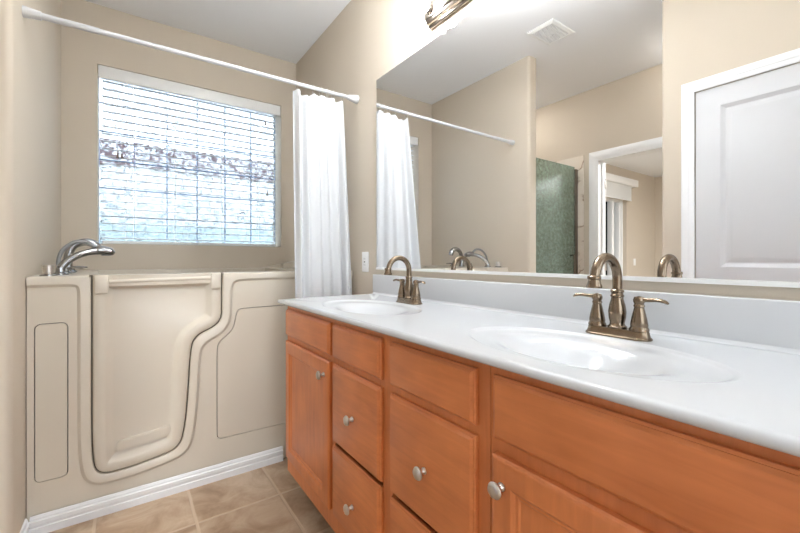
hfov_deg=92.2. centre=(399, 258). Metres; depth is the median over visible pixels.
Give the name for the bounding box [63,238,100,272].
tub faucet
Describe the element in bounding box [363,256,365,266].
receptacle
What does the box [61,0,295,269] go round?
wall
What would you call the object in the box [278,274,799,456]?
countertop
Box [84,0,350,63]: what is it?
ceiling
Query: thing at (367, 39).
wall
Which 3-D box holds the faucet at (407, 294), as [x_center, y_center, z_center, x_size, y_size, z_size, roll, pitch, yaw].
[0.027,0.090,1.694,0.177,0.210,0.177,0,0,6]
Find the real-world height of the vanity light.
0.124 m
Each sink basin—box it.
[322,300,422,314]
[467,326,742,382]
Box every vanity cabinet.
[286,306,490,532]
[487,366,799,532]
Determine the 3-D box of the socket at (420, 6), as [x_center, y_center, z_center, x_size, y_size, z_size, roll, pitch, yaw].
[0.100,-1.118,1.701,0.080,0.064,0.064,0,0,-35]
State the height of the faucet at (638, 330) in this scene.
0.210 m
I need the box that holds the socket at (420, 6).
[414,0,432,14]
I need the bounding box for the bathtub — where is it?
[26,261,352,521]
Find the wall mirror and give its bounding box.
[376,0,799,287]
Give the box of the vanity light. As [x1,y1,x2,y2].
[414,0,471,29]
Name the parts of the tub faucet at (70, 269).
lever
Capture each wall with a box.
[0,0,60,532]
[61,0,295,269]
[296,0,799,300]
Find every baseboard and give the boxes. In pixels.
[20,519,28,532]
[29,446,282,532]
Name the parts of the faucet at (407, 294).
spout, handle, plate, handle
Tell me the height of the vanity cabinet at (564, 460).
0.902 m
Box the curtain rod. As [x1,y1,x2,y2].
[22,5,358,103]
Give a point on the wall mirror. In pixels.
(539, 138)
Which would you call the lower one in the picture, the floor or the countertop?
the floor
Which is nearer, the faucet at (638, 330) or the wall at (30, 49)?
the faucet at (638, 330)
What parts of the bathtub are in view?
tub valve knob, access panel, door, access panel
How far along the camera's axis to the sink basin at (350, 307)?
1.69 m
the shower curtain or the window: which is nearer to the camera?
the shower curtain
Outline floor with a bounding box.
[49,457,334,532]
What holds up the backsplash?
attached to the wall at (367, 39)
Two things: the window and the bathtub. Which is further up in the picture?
the window
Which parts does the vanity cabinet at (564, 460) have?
knob, panel, door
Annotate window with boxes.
[99,78,274,246]
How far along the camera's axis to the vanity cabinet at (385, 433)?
1.14 m
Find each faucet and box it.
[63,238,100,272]
[384,255,424,304]
[573,253,668,341]
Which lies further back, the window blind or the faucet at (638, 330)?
the window blind
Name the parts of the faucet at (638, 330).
lever, handle, spout, plate, handle, lever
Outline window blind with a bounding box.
[98,65,279,246]
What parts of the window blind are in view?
rail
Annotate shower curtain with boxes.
[293,89,351,297]
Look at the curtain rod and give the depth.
1.76 m
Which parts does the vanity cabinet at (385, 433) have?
panel, door, knob, knob, knob, drawer, drawer, drawer, knob, drawer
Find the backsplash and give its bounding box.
[372,274,799,354]
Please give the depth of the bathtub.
1.80 m
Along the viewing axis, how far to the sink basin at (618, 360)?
0.86 m
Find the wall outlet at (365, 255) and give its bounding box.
[362,252,368,271]
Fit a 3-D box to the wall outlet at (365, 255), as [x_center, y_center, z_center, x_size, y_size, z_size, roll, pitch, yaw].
[-0.206,0.019,2.274,0.009,0.118,0.074,0,0,-35]
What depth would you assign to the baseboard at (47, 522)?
1.77 m

